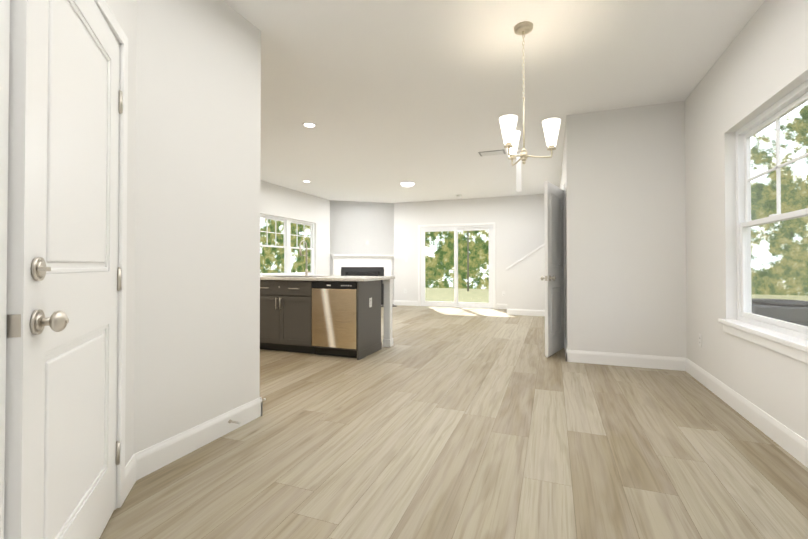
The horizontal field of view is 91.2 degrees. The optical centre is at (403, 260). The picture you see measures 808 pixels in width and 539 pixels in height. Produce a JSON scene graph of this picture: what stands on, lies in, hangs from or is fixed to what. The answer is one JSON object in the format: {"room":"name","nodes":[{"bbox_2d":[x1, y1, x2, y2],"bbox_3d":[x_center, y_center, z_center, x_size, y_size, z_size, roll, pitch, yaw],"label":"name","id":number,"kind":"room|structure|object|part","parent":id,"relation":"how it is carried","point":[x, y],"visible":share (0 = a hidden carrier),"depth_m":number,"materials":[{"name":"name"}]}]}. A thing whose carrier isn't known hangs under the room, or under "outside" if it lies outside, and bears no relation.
{"room":"empty dining room","nodes":[
{"label":"empty dining room","id":0,"kind":"room"},
{"bbox_2d":[105,0,136,465],"bbox_3d":[-1.155,-0.292,1.244,0.140,2.740,1.497,0,-1,-19],"label":"wall","id":1,"kind":"structure","parent":0,"point":[124,12],"depth_m":1.90,"materials":[{"name":"white paint"}]},
{"bbox_2d":[4,0,122,538],"bbox_3d":[-1.110,0.058,1.352,0.593,2.020,0.639,0,-1,21],"label":"door","id":2,"kind":"structure","parent":1,"relation":"in","point":[62,452],"depth_m":1.20,"materials":[{"name":"white wood"}]},
{"bbox_2d":[0,0,127,538],"bbox_3d":[-1.186,0.028,1.328,0.174,2.103,0.943,0,-1,-19],"label":"door frame","id":3,"kind":"structure","parent":1,"relation":"attached to","point":[117,31],"depth_m":1.68,"materials":[{"name":"white wood"}]},
{"bbox_2d":[134,0,260,453],"bbox_3d":[-1.255,-0.279,2.395,0.140,2.740,0.950,0,-1,21],"label":"wall","id":4,"kind":"structure","parent":0,"point":[197,234],"depth_m":2.30,"materials":[{"name":"white paint"}]},
{"bbox_2d":[125,300,807,498],"bbox_3d":[-0.475,1.050,4.561,6.630,0.130,11.500,0,-1,21],"label":"baseboard","id":5,"kind":"structure","parent":4,"relation":"attached to","point":[146,461],"depth_m":2.55,"materials":[{"name":"white wood"}]},
{"bbox_2d":[260,180,329,275],"bbox_3d":[-3.268,-0.231,6.766,0.140,2.740,9.640,0,-1,21],"label":"wall","id":6,"kind":"structure","parent":0,"point":[280,201],"depth_m":9.23,"materials":[{"name":"white paint"}]},
{"bbox_2d":[260,214,313,274],"bbox_3d":[-2.567,-0.299,8.714,0.075,1.260,1.980,0,-1,21],"label":"window","id":7,"kind":"structure","parent":6,"relation":"in","point":[287,247],"depth_m":8.69,"materials":[{"name":"white plastic"}]},
{"bbox_2d":[330,200,393,299],"bbox_3d":[-1.089,-0.191,10.412,1.380,2.740,1.000,0,-1,21],"label":"wall","id":8,"kind":"structure","parent":0,"point":[379,217],"depth_m":10.42,"materials":[{"name":"white paint"}]},
{"bbox_2d":[99,305,807,538],"bbox_3d":[-0.612,1.176,4.664,7.800,0.120,12.400,0,-1,21],"label":"floor","id":9,"kind":"structure","parent":0,"point":[433,422],"depth_m":2.21,"materials":[{"name":"brown wood"}]},
{"bbox_2d":[260,280,392,359],"bbox_3d":[-1.498,0.680,5.270,2.560,0.885,0.909,0,-1,21],"label":"kitchen island","id":10,"kind":"object","parent":9,"relation":"on","point":[328,315],"depth_m":4.71,"materials":[{"name":"grey wood"}]},
{"bbox_2d":[260,276,394,279],"bbox_3d":[-1.494,0.221,5.289,2.594,0.033,0.930,0,-1,21],"label":"island countertop","id":11,"kind":"structure","parent":10,"relation":"on","point":[261,277],"depth_m":4.77,"materials":[{"name":"white stone"}]},
{"bbox_2d":[265,276,327,276],"bbox_3d":[-1.409,0.202,5.134,0.740,0.002,0.420,0,-1,21],"label":"island sink","id":12,"kind":"object","parent":11,"relation":"in","point":[266,276],"depth_m":5.13,"materials":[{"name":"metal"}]},
{"bbox_2d":[299,240,308,275],"bbox_3d":[-1.323,-0.036,5.302,0.103,0.483,0.186,0,-1,21],"label":"island faucet","id":13,"kind":"object","parent":11,"relation":"on","point":[306,270],"depth_m":5.35,"materials":[{"name":"silver metal"}]},
{"bbox_2d":[312,282,356,357],"bbox_3d":[-0.707,0.679,4.842,0.588,0.867,0.605,0,-1,21],"label":"dishwasher","id":14,"kind":"object","parent":10,"relation":"in","point":[334,304],"depth_m":4.56,"materials":[{"name":"metal"}]},
{"bbox_3d":[-0.210,0.680,5.213,0.110,0.885,0.110,0,-1,21],"label":"island post","id":15,"kind":"part","parent":10,"relation":"part of","materials":[{"name":"white wood"}]},
{"bbox_2d":[331,254,396,306],"bbox_3d":[-1.032,0.507,10.200,1.644,1.340,0.420,0,-1,-15],"label":"fireplace mantel","id":16,"kind":"object","parent":9,"relation":"on","point":[362,265],"visible":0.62,"depth_m":10.36,"materials":[{"name":"white wood"}]},
{"bbox_2d":[394,194,544,305],"bbox_3d":[0.978,-0.193,10.246,5.666,2.740,0.140,0,-1,21],"label":"wall","id":17,"kind":"structure","parent":0,"point":[519,221],"depth_m":9.84,"materials":[{"name":"white paint"}]},
{"bbox_2d":[418,222,495,308],"bbox_3d":[1.324,0.116,10.093,2.000,2.120,0.137,0,-1,21],"label":"sliding glass door","id":18,"kind":"structure","parent":17,"relation":"attached to","point":[455,303],"depth_m":10.08,"materials":[{"name":"white plastic"}]},
{"bbox_2d":[223,0,764,202],"bbox_3d":[-0.612,-1.684,4.696,7.800,0.120,12.400,0,-1,21],"label":"ceiling","id":19,"kind":"structure","parent":0,"point":[387,97],"depth_m":3.55,"materials":[{"name":"white paint"}]},
{"bbox_2d":[302,122,316,127],"bbox_3d":[-1.127,-1.620,4.717,0.180,0.008,0.180,0,-1,21],"label":"recessed light","id":20,"kind":"object","parent":19,"relation":"in","point":[309,124],"visible":1,"depth_m":4.69,"materials":[{"name":"white"}]},
{"bbox_2d":[400,181,414,186],"bbox_3d":[0.072,-1.567,8.027,0.310,0.122,0.310,0,-1,21],"label":"dome ceiling light","id":21,"kind":"object","parent":19,"relation":"attached to","point":[407,183],"visible":0.9,"depth_m":7.92,"materials":[{"name":"white glass"}]},
{"bbox_2d":[478,150,505,155],"bbox_3d":[1.313,-1.604,5.896,0.380,0.013,0.230,0,-1,21],"label":"ceiling vent","id":22,"kind":"object","parent":19,"relation":"in","point":[494,152],"visible":0.98,"depth_m":5.89,"materials":[{"name":"grey metal"}]},
{"bbox_2d":[499,21,560,165],"bbox_3d":[0.880,-1.161,2.761,0.398,0.967,0.437,0,-1,21],"label":"chandelier","id":23,"kind":"object","parent":19,"relation":"hanging from","point":[511,133],"visible":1,"depth_m":2.70,"materials":[{"name":"white glass"}]},
{"bbox_2d":[516,148,521,191],"bbox_3d":[1.643,-1.303,5.662,0.070,0.620,0.040,0,-1,21],"label":"tag","id":24,"kind":"object","parent":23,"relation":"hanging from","point":[518,176],"visible":0.88,"depth_m":5.66,"materials":[{"name":"white"}]},
{"bbox_2d":[507,245,544,309],"bbox_3d":[2.752,0.310,8.421,1.066,1.695,0.120,0,-1,21],"label":"wall","id":25,"kind":"structure","parent":0,"point":[525,286],"depth_m":8.40,"materials":[{"name":"white paint"}]},
{"bbox_2d":[506,243,544,269],"bbox_3d":[2.740,-0.185,8.431,1.089,0.754,0.160,0,-1,21],"label":"trim","id":26,"kind":"structure","parent":25,"relation":"on","point":[524,257],"depth_m":8.42,"materials":[{"name":"white wood"}]},
{"bbox_2d":[560,101,686,357],"bbox_3d":[3.305,-0.233,6.570,1.274,2.740,5.110,0,-1,21],"label":"wall block","id":27,"kind":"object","parent":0,"point":[622,179],"visible":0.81,"depth_m":4.20,"materials":[{"name":"white paint"}]},
{"bbox_2d":[563,184,564,340],"bbox_3d":[2.260,0.073,5.423,0.154,2.103,0.840,0,-1,21],"label":"door frame","id":28,"kind":"structure","parent":27,"relation":"attached to","point":[564,250],"depth_m":5.06,"materials":[{"name":"white wood"}]},
{"bbox_2d":[540,181,563,356],"bbox_3d":[1.830,0.096,4.842,0.292,2.020,0.691,0,-1,21],"label":"door","id":29,"kind":"structure","parent":28,"relation":"attached to","point":[554,273],"depth_m":4.74,"materials":[{"name":"white wood"}]},
{"bbox_2d":[685,0,807,440],"bbox_3d":[1.807,-0.294,0.991,0.160,2.740,6.390,0,-1,21],"label":"wall","id":30,"kind":"structure","parent":0,"point":[759,66],"depth_m":3.07,"materials":[{"name":"white paint"}]},
{"bbox_2d":[718,80,807,363],"bbox_3d":[2.207,-0.236,2.132,0.183,1.552,2.100,0,-1,21],"label":"window","id":31,"kind":"structure","parent":30,"relation":"in","point":[795,98],"depth_m":2.66,"materials":[{"name":"white plastic"}]},
{"label":"outside","id":32,"kind":"structure","parent":0,"visible":0},
{"bbox_2d":[260,101,807,295],"bbox_3d":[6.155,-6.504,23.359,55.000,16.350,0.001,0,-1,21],"label":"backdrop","id":33,"kind":"structure","parent":32,"point":[439,271],"depth_m":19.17,"materials":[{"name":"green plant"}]},
{"bbox_2d":[425,288,807,302],"bbox_3d":[-1.103,1.636,11.038,70.000,0.200,70.000,0,-1,21],"label":"lawn","id":34,"kind":"structure","parent":32,"point":[464,295],"depth_m":17.97,"materials":[{"name":"green plant"}]},
{"bbox_2d":[467,231,468,290],"bbox_3d":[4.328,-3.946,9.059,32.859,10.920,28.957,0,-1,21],"label":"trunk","id":35,"kind":"object","parent":34,"relation":"on","point":[467,261],"depth_m":21.58,"materials":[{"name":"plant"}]},
{"bbox_2d":[751,298,807,325],"bbox_3d":[4.417,0.967,4.660,0.820,0.999,0.820,0,-1,21],"label":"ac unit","id":36,"kind":"object","parent":34,"relation":"on","point":[788,314],"depth_m":4.38,"materials":[{"name":"grey metal"}]}
]}

